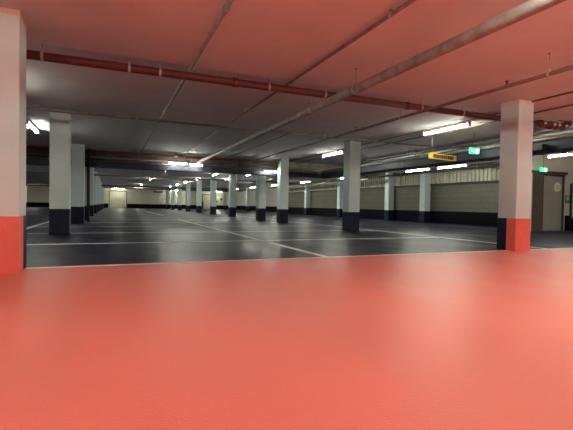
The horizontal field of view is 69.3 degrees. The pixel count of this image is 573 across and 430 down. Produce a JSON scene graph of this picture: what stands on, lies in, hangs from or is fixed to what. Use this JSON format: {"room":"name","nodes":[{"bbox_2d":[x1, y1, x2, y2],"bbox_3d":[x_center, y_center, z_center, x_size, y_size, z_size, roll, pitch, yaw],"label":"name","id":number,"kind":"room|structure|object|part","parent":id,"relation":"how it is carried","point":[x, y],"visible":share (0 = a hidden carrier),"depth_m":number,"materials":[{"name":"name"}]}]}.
{"room":"parking garage","nodes":[
{"label":"parking garage","id":0,"kind":"room"},
{"bbox_2d":[27,186,228,207],"bbox_3d":[-23.221,-2.501,57.582,42.000,3.050,0.250,0,1,-23],"label":"wall","id":1,"kind":"structure","parent":0,"point":[34,193],"depth_m":58.58,"materials":[{"name":"beige paint"}]},
{"bbox_2d":[27,202,107,207],"bbox_3d":[-33.506,-1.350,53.127,19.600,0.600,0.020,0,1,-23],"label":"baseboard","id":2,"kind":"structure","parent":1,"relation":"attached to","point":[29,204],"depth_m":53.75,"materials":[{"name":"black paint"}]},
{"bbox_2d":[109,191,126,207],"bbox_3d":[-23.326,-2.162,57.363,2.320,2.380,0.090,0,1,-23],"label":"door","id":3,"kind":"structure","parent":1,"relation":"in","point":[117,199],"depth_m":57.36,"materials":[{"name":"beige paint"}]},
{"bbox_2d":[127,204,195,208],"bbox_3d":[-17.478,-1.230,59.898,10.400,0.600,0.020,0,1,-23],"label":"baseboard","id":4,"kind":"structure","parent":1,"relation":"attached to","point":[161,206],"depth_m":59.31,"materials":[{"name":"black paint"}]},
{"bbox_2d":[202,194,209,208],"bbox_3d":[-11.974,-1.987,62.172,1.400,2.200,0.070,0,1,-23],"label":"door","id":5,"kind":"structure","parent":1,"relation":"in","point":[205,197],"depth_m":62.12,"materials":[{"name":"beige paint"}]},
{"bbox_2d":[216,205,228,208],"bbox_3d":[-9.602,-1.170,63.225,3.700,0.600,0.020,0,1,-23],"label":"baseboard","id":6,"kind":"structure","parent":1,"relation":"attached to","point":[217,206],"depth_m":63.04,"materials":[{"name":"black paint"}]},
{"bbox_2d":[237,188,276,206],"bbox_3d":[-3.003,-2.040,52.694,0.250,3.050,24.500,0,1,-23],"label":"wall","id":7,"kind":"structure","parent":0,"point":[271,194],"depth_m":55.02,"materials":[{"name":"white paint"}]},
{"bbox_2d":[237,206,276,211],"bbox_3d":[-3.945,-0.873,54.557,0.020,0.600,20.400,0,1,-23],"label":"baseboard","id":8,"kind":"structure","parent":7,"relation":"attached to","point":[268,208],"depth_m":54.92,"materials":[{"name":"black paint"}]},
{"bbox_2d":[0,207,572,429],"bbox_3d":[-8.814,0.158,23.431,42.600,0.202,74.600,0,1,-23],"label":"floor","id":9,"kind":"structure","parent":0,"point":[131,318],"depth_m":2.54,"materials":[{"name":"paint"}]},
{"bbox_2d":[0,7,26,272],"bbox_3d":[-3.030,-0.759,4.396,0.408,2.710,0.391,0,1,-23],"label":"concrete column","id":10,"kind":"structure","parent":9,"relation":"on","point":[13,27],"depth_m":4.27,"materials":[{"name":"paint"}]},
{"bbox_2d":[49,112,70,234],"bbox_3d":[-5.200,-0.934,9.536,0.408,2.750,0.386,0,1,-23],"label":"concrete column","id":11,"kind":"structure","parent":9,"relation":"on","point":[60,123],"depth_m":9.37,"materials":[{"name":"paint"}]},
{"bbox_2d":[71,144,84,222],"bbox_3d":[-7.323,-1.087,14.564,0.408,2.750,0.386,0,1,-23],"label":"concrete column","id":12,"kind":"structure","parent":9,"relation":"on","point":[77,150],"depth_m":14.39,"materials":[{"name":"paint"}]},
{"bbox_2d":[85,167,86,219],"bbox_3d":[-8.490,-1.170,17.327,0.408,2.750,0.386,0,1,-23],"label":"concrete column","id":13,"kind":"structure","parent":9,"relation":"on","point":[85,167],"depth_m":17.20,"materials":[{"name":"paint"}]},
{"bbox_2d":[87,148,89,221],"bbox_3d":[-7.414,-1.110,15.514,0.098,2.750,0.100,0,1,-23],"label":"drain pipe","id":14,"kind":"object","parent":9,"relation":"on","point":[88,149],"visible":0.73,"depth_m":15.48,"materials":[{"name":"grey metal"}]},
{"bbox_2d":[90,168,93,215],"bbox_3d":[-10.550,-1.318,22.208,0.408,2.750,0.386,0,1,-23],"label":"concrete column","id":15,"kind":"structure","parent":9,"relation":"on","point":[91,169],"depth_m":22.08,"materials":[{"name":"paint"}]},
{"bbox_2d":[94,171,96,213],"bbox_3d":[-12.650,-1.469,27.181,0.408,2.750,0.386,0,1,-23],"label":"concrete column","id":16,"kind":"structure","parent":9,"relation":"on","point":[95,172],"depth_m":27.05,"materials":[{"name":"paint"}]},
{"bbox_2d":[97,176,98,211],"bbox_3d":[-14.750,-1.619,32.154,0.408,2.750,0.386,0,1,-23],"label":"concrete column","id":17,"kind":"structure","parent":9,"relation":"on","point":[97,176],"depth_m":32.02,"materials":[{"name":"paint"}]},
{"bbox_2d":[99,180,100,210],"bbox_3d":[-16.849,-1.770,37.126,0.408,2.750,0.386,0,1,-23],"label":"concrete column","id":18,"kind":"structure","parent":9,"relation":"on","point":[99,180],"depth_m":37.01,"materials":[{"name":"paint"}]},
{"bbox_2d":[166,188,168,208],"bbox_3d":[-15.829,-2.167,55.137,0.386,2.750,0.386,0,1,-23],"label":"concrete column","id":19,"kind":"structure","parent":9,"relation":"on","point":[167,191],"depth_m":54.96,"materials":[{"name":"paint"}]},
{"bbox_2d":[171,188,174,209],"bbox_3d":[-13.748,-2.018,50.210,0.386,2.750,0.386,0,1,-23],"label":"concrete column","id":20,"kind":"structure","parent":9,"relation":"on","point":[172,191],"depth_m":50.05,"materials":[{"name":"paint"}]},
{"bbox_2d":[178,185,181,210],"bbox_3d":[-11.649,-1.867,45.237,0.386,2.750,0.386,0,1,-23],"label":"concrete column","id":21,"kind":"structure","parent":9,"relation":"on","point":[179,190],"depth_m":45.06,"materials":[{"name":"paint"}]},
{"bbox_2d":[186,183,190,211],"bbox_3d":[-9.549,-1.716,40.264,0.386,2.750,0.386,0,1,-23],"label":"concrete column","id":22,"kind":"structure","parent":9,"relation":"on","point":[188,185],"depth_m":40.08,"materials":[{"name":"paint"}]},
{"bbox_2d":[196,180,201,212],"bbox_3d":[-7.450,-1.566,35.292,0.386,2.750,0.386,0,1,-23],"label":"concrete column","id":23,"kind":"structure","parent":9,"relation":"on","point":[199,182],"depth_m":35.13,"materials":[{"name":"paint"}]},
{"bbox_2d":[210,177,216,214],"bbox_3d":[-5.358,-1.416,30.337,0.386,2.750,0.386,0,1,-23],"label":"concrete column","id":24,"kind":"structure","parent":9,"relation":"on","point":[213,183],"depth_m":30.17,"materials":[{"name":"paint"}]},
{"bbox_2d":[223,192,226,209],"bbox_3d":[-8.704,-2.131,58.906,0.386,2.750,0.386,0,1,-23],"label":"concrete column","id":25,"kind":"structure","parent":9,"relation":"on","point":[225,193],"depth_m":58.73,"materials":[{"name":"paint"}]},
{"bbox_2d":[228,174,236,216],"bbox_3d":[-3.324,-1.270,25.521,0.386,2.750,0.386,0,1,-23],"label":"concrete column","id":26,"kind":"structure","parent":9,"relation":"on","point":[232,178],"depth_m":25.35,"materials":[{"name":"paint"}]},
{"bbox_2d":[246,188,249,210],"bbox_3d":[-4.582,-1.835,49.145,0.386,2.750,0.386,0,1,-23],"label":"concrete column","id":27,"kind":"structure","parent":9,"relation":"on","point":[247,189],"depth_m":48.99,"materials":[{"name":"paint"}]},
{"bbox_2d":[256,175,265,219],"bbox_3d":[-1.268,-1.122,20.649,0.386,2.750,0.386,0,1,-23],"label":"concrete column","id":28,"kind":"structure","parent":9,"relation":"on","point":[261,180],"depth_m":20.50,"materials":[{"name":"paint"}]},
{"bbox_2d":[277,159,288,222],"bbox_3d":[-0.159,-1.043,18.025,0.386,2.750,0.386,0,1,-23],"label":"concrete column","id":29,"kind":"structure","parent":9,"relation":"on","point":[283,164],"depth_m":17.86,"materials":[{"name":"paint"}]},
{"bbox_2d":[304,182,309,214],"bbox_3d":[1.716,-1.383,34.226,0.386,2.750,0.386,0,1,-23],"label":"concrete column","id":30,"kind":"structure","parent":9,"relation":"on","point":[306,187],"depth_m":34.07,"materials":[{"name":"paint"}]},
{"bbox_2d":[337,178,342,216],"bbox_3d":[3.824,-1.232,29.235,0.386,2.750,0.386,0,1,-23],"label":"concrete column","id":31,"kind":"structure","parent":9,"relation":"on","point":[339,185],"depth_m":29.06,"materials":[{"name":"paint"}]},
{"bbox_2d":[342,141,360,230],"bbox_3d":[2.018,-0.887,12.868,0.386,2.750,0.386,0,1,-23],"label":"concrete column","id":32,"kind":"structure","parent":9,"relation":"on","point":[352,149],"depth_m":12.71,"materials":[{"name":"paint"}]},
{"bbox_2d":[384,172,393,219],"bbox_3d":[5.982,-1.077,24.124,0.386,2.750,0.386,0,1,-23],"label":"concrete column","id":33,"kind":"structure","parent":9,"relation":"on","point":[389,181],"depth_m":23.97,"materials":[{"name":"paint"}]},
{"bbox_2d":[419,170,430,222],"bbox_3d":[7.144,-0.994,21.371,0.386,2.750,0.386,0,1,-23],"label":"concrete column","id":34,"kind":"structure","parent":9,"relation":"on","point":[425,178],"depth_m":21.22,"materials":[{"name":"paint"}]},
{"bbox_2d":[496,99,533,250],"bbox_3d":[4.220,-0.709,7.651,0.386,2.710,0.386,0,1,-23],"label":"concrete column","id":35,"kind":"structure","parent":9,"relation":"on","point":[516,131],"depth_m":7.50,"materials":[{"name":"paint"}]},
{"bbox_2d":[0,0,572,190],"bbox_3d":[-8.758,-3.095,23.356,42.600,0.890,74.600,0,1,-23],"label":"ceiling","id":36,"kind":"structure","parent":0,"point":[256,40],"depth_m":6.10,"materials":[{"name":"concrete"}]},
{"bbox_2d":[26,119,38,133],"bbox_3d":[-6.663,-2.307,10.854,0.100,0.121,1.500,0,1,-23],"label":"lamp","id":37,"kind":"object","parent":36,"relation":"attached to","point":[28,122],"visible":0.84,"depth_m":10.78,"materials":[{"name":"white plastic"}]},
{"bbox_2d":[26,185,228,191],"bbox_3d":[-20.187,-3.260,47.845,28.000,0.389,0.172,0,1,-23],"label":"pipe","id":38,"kind":"object","parent":36,"relation":"hanging from","point":[26,185],"visible":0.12,"depth_m":49.67,"materials":[{"name":"metal"}]},
{"bbox_2d":[26,184,242,191],"bbox_3d":[-17.933,-3.033,42.505,28.000,0.519,0.132,0,1,-23],"label":"pipe","id":39,"kind":"object","parent":36,"relation":"hanging from","point":[26,184],"visible":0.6,"depth_m":43.61,"materials":[{"name":"metal"}]},
{"bbox_2d":[26,181,245,190],"bbox_3d":[-17.465,-3.055,41.399,28.000,0.409,0.152,0,1,-23],"label":"pipe","id":40,"kind":"object","parent":36,"relation":"hanging from","point":[42,181],"visible":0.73,"depth_m":42.71,"materials":[{"name":"metal"}]},
{"bbox_2d":[26,171,310,183],"bbox_3d":[-11.050,-2.622,26.203,28.000,0.355,0.102,0,1,-23],"label":"pipe","id":41,"kind":"object","parent":36,"relation":"hanging from","point":[26,171],"visible":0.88,"depth_m":27.63,"materials":[{"name":"metal"}]},
{"bbox_2d":[168,154,186,164],"bbox_3d":[-4.331,-2.232,16.510,0.740,0.446,0.100,0,1,-23],"label":"lamp","id":42,"kind":"object","parent":36,"relation":"hanging from","point":[169,162],"visible":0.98,"depth_m":16.48,"materials":[{"name":"white plastic"}]},
{"bbox_2d":[139,0,234,154],"bbox_3d":[-2.896,-2.213,9.515,0.068,0.123,14.900,0,1,-23],"label":"pipe","id":43,"kind":"object","parent":36,"relation":"attached to","point":[225,9],"visible":0.97,"depth_m":5.12,"materials":[{"name":"metal"}]},
{"bbox_2d":[189,163,202,166],"bbox_3d":[-3.668,-2.212,16.791,0.560,0.476,0.100,0,1,-23],"label":"lamp","id":44,"kind":"object","parent":36,"relation":"hanging from","point":[192,164],"visible":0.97,"depth_m":16.77,"materials":[{"name":"white plastic"}]},
{"bbox_2d":[26,146,385,176],"bbox_3d":[-10.354,-2.349,15.429,32.900,0.390,1.400,0,1,-23],"label":"trim","id":45,"kind":"structure","parent":36,"relation":"attached to","point":[319,167],"depth_m":17.59,"materials":[{"name":"metal"}]},
{"bbox_2d":[26,147,262,162],"bbox_3d":[-10.844,-2.439,14.405,21.200,0.068,0.070,0,1,-23],"label":"pipe","id":46,"kind":"object","parent":45,"relation":"attached to","point":[26,147],"visible":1,"depth_m":16.70,"materials":[{"name":"red metal"}]},
{"bbox_2d":[26,153,315,169],"bbox_3d":[-9.607,-2.230,14.944,23.900,0.049,0.050,0,1,-23],"label":"pipe","id":47,"kind":"object","parent":45,"relation":"attached to","point":[26,153],"visible":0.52,"depth_m":16.88,"materials":[{"name":"red metal"}]},
{"bbox_2d":[26,107,431,147],"bbox_3d":[-5.153,-2.191,8.253,20.905,0.187,0.066,0,1,-24],"label":"conduit","id":48,"kind":"object","parent":36,"relation":"attached to","point":[28,108],"visible":1,"depth_m":9.64,"materials":[{"name":"metal"}]},
{"bbox_2d":[227,134,287,157],"bbox_3d":[-1.206,-2.334,14.460,0.024,0.023,7.100,0,1,-23],"label":"conduit","id":49,"kind":"object","parent":36,"relation":"attached to","point":[286,134],"visible":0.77,"depth_m":13.55,"materials":[{"name":"grey metal"}]},
{"bbox_2d":[263,170,276,172],"bbox_3d":[-0.703,-2.136,18.099,0.600,0.586,0.100,0,1,-23],"label":"lamp","id":50,"kind":"object","parent":36,"relation":"hanging from","point":[264,171],"visible":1,"depth_m":18.06,"materials":[{"name":"white plastic"}]},
{"bbox_2d":[26,44,539,125],"bbox_3d":[-2.193,-2.052,5.614,16.300,0.242,0.138,0,1,-23],"label":"pipe","id":51,"kind":"object","parent":36,"relation":"hanging from","point":[42,56],"visible":0.74,"depth_m":6.14,"materials":[{"name":"red metal"}]},
{"bbox_2d":[535,120,571,130],"bbox_3d":[5.836,-1.969,8.989,1.120,0.236,0.208,0,1,-23],"label":"valve","id":52,"kind":"object","parent":51,"relation":"attached to","point":[552,125],"visible":0.97,"depth_m":8.91,"materials":[{"name":"red paint"}]},
{"bbox_2d":[179,0,416,156],"bbox_3d":[0.166,-2.087,6.197,0.054,0.116,23.400,0,1,-23],"label":"pipe","id":53,"kind":"object","parent":36,"relation":"attached to","point":[391,13],"visible":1,"depth_m":5.11,"materials":[{"name":"metal"}]},
{"bbox_2d":[26,135,572,178],"bbox_3d":[-6.747,-1.895,5.163,27.562,0.682,20.862,0,1,-23],"label":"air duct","id":54,"kind":"object","parent":36,"relation":"hanging from","point":[563,145],"visible":0.78,"depth_m":15.13,"materials":[{"name":"grey metal"}]},
{"bbox_2d":[26,157,318,172],"bbox_3d":[-9.490,-2.062,14.663,23.900,0.027,0.028,0,1,-23],"label":"pipe","id":55,"kind":"object","parent":54,"relation":"attached to","point":[26,157],"visible":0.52,"depth_m":16.71,"materials":[{"name":"silver metal"}]},
{"bbox_2d":[532,144,572,153],"bbox_3d":[6.700,-1.471,9.468,2.410,0.204,0.633,1,1,-4],"label":"cable box","id":56,"kind":"object","parent":54,"relation":"attached to","point":[538,147],"visible":0.61,"depth_m":9.25,"materials":[{"name":"black metal"}]},
{"bbox_3d":[6.850,-1.415,9.471,2.185,0.097,0.228,1,1,-15],"label":"rod","id":57,"kind":"part","parent":56,"relation":"part of","materials":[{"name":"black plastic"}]},
{"bbox_2d":[266,178,369,188],"bbox_3d":[1.205,-2.446,31.112,0.112,0.510,17.500,0,1,-23],"label":"pipe","id":58,"kind":"object","parent":36,"relation":"hanging from","point":[365,178],"visible":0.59,"depth_m":28.54,"materials":[{"name":"silver metal"}]},
{"bbox_2d":[322,150,343,156],"bbox_3d":[1.713,-2.266,15.336,0.100,0.121,1.500,0,1,-23],"label":"lamp","id":59,"kind":"object","parent":36,"relation":"attached to","point":[339,151],"visible":0.81,"depth_m":15.25,"materials":[{"name":"white plastic"}]},
{"bbox_2d":[197,0,565,162],"bbox_3d":[0.909,-1.926,6.081,0.148,0.407,22.600,0,1,-23],"label":"pipe","id":60,"kind":"object","parent":36,"relation":"hanging from","point":[529,8],"visible":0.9,"depth_m":4.53,"materials":[{"name":"metal"}]},
{"bbox_2d":[273,163,499,186],"bbox_3d":[3.878,-2.419,27.354,0.132,0.299,26.500,0,1,-23],"label":"pipe","id":61,"kind":"object","parent":36,"relation":"hanging from","point":[495,164],"visible":0.54,"depth_m":20.19,"materials":[{"name":"metal"}]},
{"bbox_2d":[289,113,499,161],"bbox_3d":[2.236,-2.256,13.635,0.024,0.023,11.300,0,1,-23],"label":"conduit","id":62,"kind":"object","parent":36,"relation":"attached to","point":[495,113],"visible":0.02,"depth_m":10.98,"materials":[{"name":"grey metal"}]},
{"bbox_2d":[237,53,572,165],"bbox_3d":[2.449,-1.957,7.164,0.076,0.342,23.400,0,1,-23],"label":"pipe","id":63,"kind":"object","parent":36,"relation":"hanging from","point":[549,73],"visible":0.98,"depth_m":6.65,"materials":[{"name":"metal"}]},
{"bbox_2d":[406,167,430,172],"bbox_3d":[5.594,-2.082,17.632,0.100,0.456,1.500,0,1,-23],"label":"lamp","id":64,"kind":"object","parent":36,"relation":"hanging from","point":[426,168],"visible":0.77,"depth_m":17.53,"materials":[{"name":"white plastic"}]},
{"bbox_2d":[298,104,572,162],"bbox_3d":[5.002,-2.049,8.240,0.032,0.041,23.400,0,1,-23],"label":"conduit","id":65,"kind":"object","parent":36,"relation":"attached to","point":[570,104],"visible":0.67,"depth_m":10.33,"materials":[{"name":"grey metal"}]},
{"bbox_2d":[429,133,456,161],"bbox_3d":[4.279,-1.848,11.312,1.160,0.698,0.065,0,2,-34],"label":"sign","id":66,"kind":"object","parent":36,"relation":"hanging from","point":[437,156],"visible":0.97,"depth_m":11.26,"materials":[{"name":"yellow plastic"}]},
{"bbox_3d":[4.273,-1.577,11.320,1.160,0.156,0.060,0,2,-34],"label":"panel","id":67,"kind":"part","parent":66,"relation":"part of","materials":[{"name":"yellow plastic"}]},
{"bbox_2d":[423,121,470,135],"bbox_3d":[3.898,-2.109,10.161,0.100,0.121,1.500,0,1,-23],"label":"lamp","id":68,"kind":"object","parent":36,"relation":"attached to","point":[466,123],"visible":0.95,"depth_m":10.04,"materials":[{"name":"white plastic"}]},
{"bbox_2d":[424,124,466,134],"bbox_3d":[3.898,-2.094,10.161,0.048,0.046,1.480,0,1,-23],"label":"diffuser","id":69,"kind":"object","parent":68,"relation":"attached to","point":[453,126],"depth_m":10.16,"materials":[{"name":"white plastic"}]},
{"bbox_2d":[322,132,572,172],"bbox_3d":[5.616,-1.912,10.023,0.122,0.454,20.200,0,1,-23],"label":"duct pipe","id":70,"kind":"object","parent":36,"relation":"hanging from","point":[566,135],"visible":0.69,"depth_m":11.72,"materials":[{"name":"silver metal"}]},
{"bbox_2d":[437,163,468,168],"bbox_3d":[6.341,-2.028,15.864,0.100,0.456,1.500,0,1,-23],"label":"lamp","id":71,"kind":"object","parent":36,"relation":"hanging from","point":[462,164],"visible":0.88,"depth_m":15.74,"materials":[{"name":"white plastic"}]},
{"bbox_2d":[438,165,465,168],"bbox_3d":[6.338,-1.847,15.868,0.048,0.046,1.480,0,1,-23],"label":"diffuser","id":72,"kind":"object","parent":71,"relation":"attached to","point":[445,166],"depth_m":15.97,"materials":[{"name":"white plastic"}]},
{"bbox_2d":[339,127,572,165],"bbox_3d":[4.691,-2.212,14.890,0.070,0.068,10.900,0,1,-23],"label":"duct pipe","id":73,"kind":"object","parent":36,"relation":"attached to","point":[569,128],"visible":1,"depth_m":13.08,"materials":[{"name":"silver metal"}]},
{"bbox_2d":[469,133,478,153],"bbox_3d":[4.942,-1.886,10.898,0.300,0.560,0.075,0,1,-23],"label":"exit sign","id":74,"kind":"object","parent":36,"relation":"hanging from","point":[472,150],"visible":1,"depth_m":10.87,"materials":[{"name":"green plastic"}]},
{"bbox_2d":[540,159,546,171],"bbox_3d":[8.903,-1.835,14.343,0.300,0.685,0.075,0,1,-23],"label":"exit sign","id":75,"kind":"object","parent":36,"relation":"hanging from","point":[542,169],"visible":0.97,"depth_m":14.31,"materials":[{"name":"green plastic"}]},
{"bbox_2d":[532,91,572,102],"bbox_3d":[6.591,-1.880,2.292,0.032,0.031,11.200,0,1,-23],"label":"conduit","id":76,"kind":"object","parent":36,"relation":"attached to","point":[570,92],"visible":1,"depth_m":7.08,"materials":[{"name":"grey metal"}]},
{"bbox_2d":[547,151,572,157],"bbox_3d":[8.110,-1.901,11.674,0.100,0.456,1.500,0,1,-23],"label":"lamp","id":77,"kind":"object","parent":36,"relation":"hanging from","point":[553,154],"visible":0.86,"depth_m":12.07,"materials":[{"name":"white plastic"}]},
{"bbox_2d":[549,154,572,156],"bbox_3d":[8.107,-1.720,11.678,0.048,0.046,1.480,0,1,-23],"label":"diffuser","id":78,"kind":"object","parent":77,"relation":"attached to","point":[550,155],"depth_m":12.08,"materials":[{"name":"white plastic"}]},
{"bbox_2d":[288,182,498,212],"bbox_3d":[4.889,-1.333,27.923,0.280,3.050,27.300,0,1,-23],"label":"wall","id":79,"kind":"structure","parent":0,"point":[475,197],"depth_m":21.33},
{"bbox_2d":[288,207,497,226],"bbox_3d":[4.710,-0.112,27.938,0.020,0.600,27.200,0,1,-23],"label":"baseboard","id":80,"kind":"structure","parent":79,"relation":"attached to","point":[449,217],"depth_m":21.36,"materials":[{"name":"black paint"}]},
{"bbox_2d":[288,166,498,191],"bbox_3d":[4.505,-2.124,28.280,0.160,0.640,26.300,0,1,-23],"label":"trim","id":81,"kind":"structure","parent":79,"relation":"attached to","point":[487,173],"depth_m":20.93,"materials":[{"name":"beige metal"}]},
{"bbox_2d":[288,180,498,192],"bbox_3d":[4.529,-1.758,28.165,0.200,0.075,26.550,0,1,-23],"label":"trim","id":82,"kind":"structure","parent":79,"relation":"attached to","point":[491,181],"depth_m":21.18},
{"bbox_2d":[290,161,499,183],"bbox_3d":[4.411,-2.509,28.228,0.140,0.130,26.300,0,1,-23],"label":"trim","id":83,"kind":"structure","parent":79,"relation":"attached to","point":[498,161],"depth_m":20.23,"materials":[{"name":"metal"}]},
{"bbox_2d":[530,154,572,230],"bbox_3d":[12.298,-0.793,16.516,8.500,2.750,0.900,0,1,-23],"label":"wall","id":84,"kind":"structure","parent":0,"point":[560,163],"depth_m":14.97,"materials":[{"name":"white paint"}]},
{"bbox_2d":[531,173,542,230],"bbox_3d":[8.793,-0.463,14.541,0.510,2.060,0.030,0,1,-23],"label":"trim","id":85,"kind":"structure","parent":84,"relation":"attached to","point":[537,178],"depth_m":14.52,"materials":[{"name":"grey metal"}]},
{"bbox_2d":[532,170,567,174],"bbox_3d":[9.376,-1.508,14.734,1.820,0.080,0.070,0,1,-23],"label":"trim","id":86,"kind":"structure","parent":84,"relation":"attached to","point":[533,171],"depth_m":14.69,"materials":[{"name":"black metal"}]},
{"bbox_2d":[542,174,564,230],"bbox_3d":[9.557,-0.444,14.929,1.180,2.030,0.131,0,1,-23],"label":"door","id":87,"kind":"structure","parent":84,"relation":"in","point":[553,184],"depth_m":14.95,"materials":[{"name":"grey metal"}]},
{"bbox_2d":[565,195,569,202],"bbox_3d":[10.274,-0.577,15.161,0.220,0.290,0.034,0,1,-23],"label":"wall sign","id":88,"kind":"object","parent":84,"relation":"attached to","point":[567,197],"visible":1,"depth_m":15.14,"materials":[{"name":"green plastic"}]},
{"bbox_2d":[564,215,572,230],"bbox_3d":[13.268,0.320,16.462,6.740,0.560,0.015,0,1,-23],"label":"baseboard","id":89,"kind":"structure","parent":84,"relation":"attached to","point":[566,219],"depth_m":15.20,"materials":[{"name":"black paint"}]},
{"bbox_2d":[569,183,572,230],"bbox_3d":[10.716,-0.263,15.318,0.680,1.790,0.065,0,1,-23],"label":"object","id":90,"kind":"object","parent":84,"relation":"attached to","point":[571,184],"visible":0.88,"depth_m":15.18,"materials":[{"name":"black plastic"}]}
]}

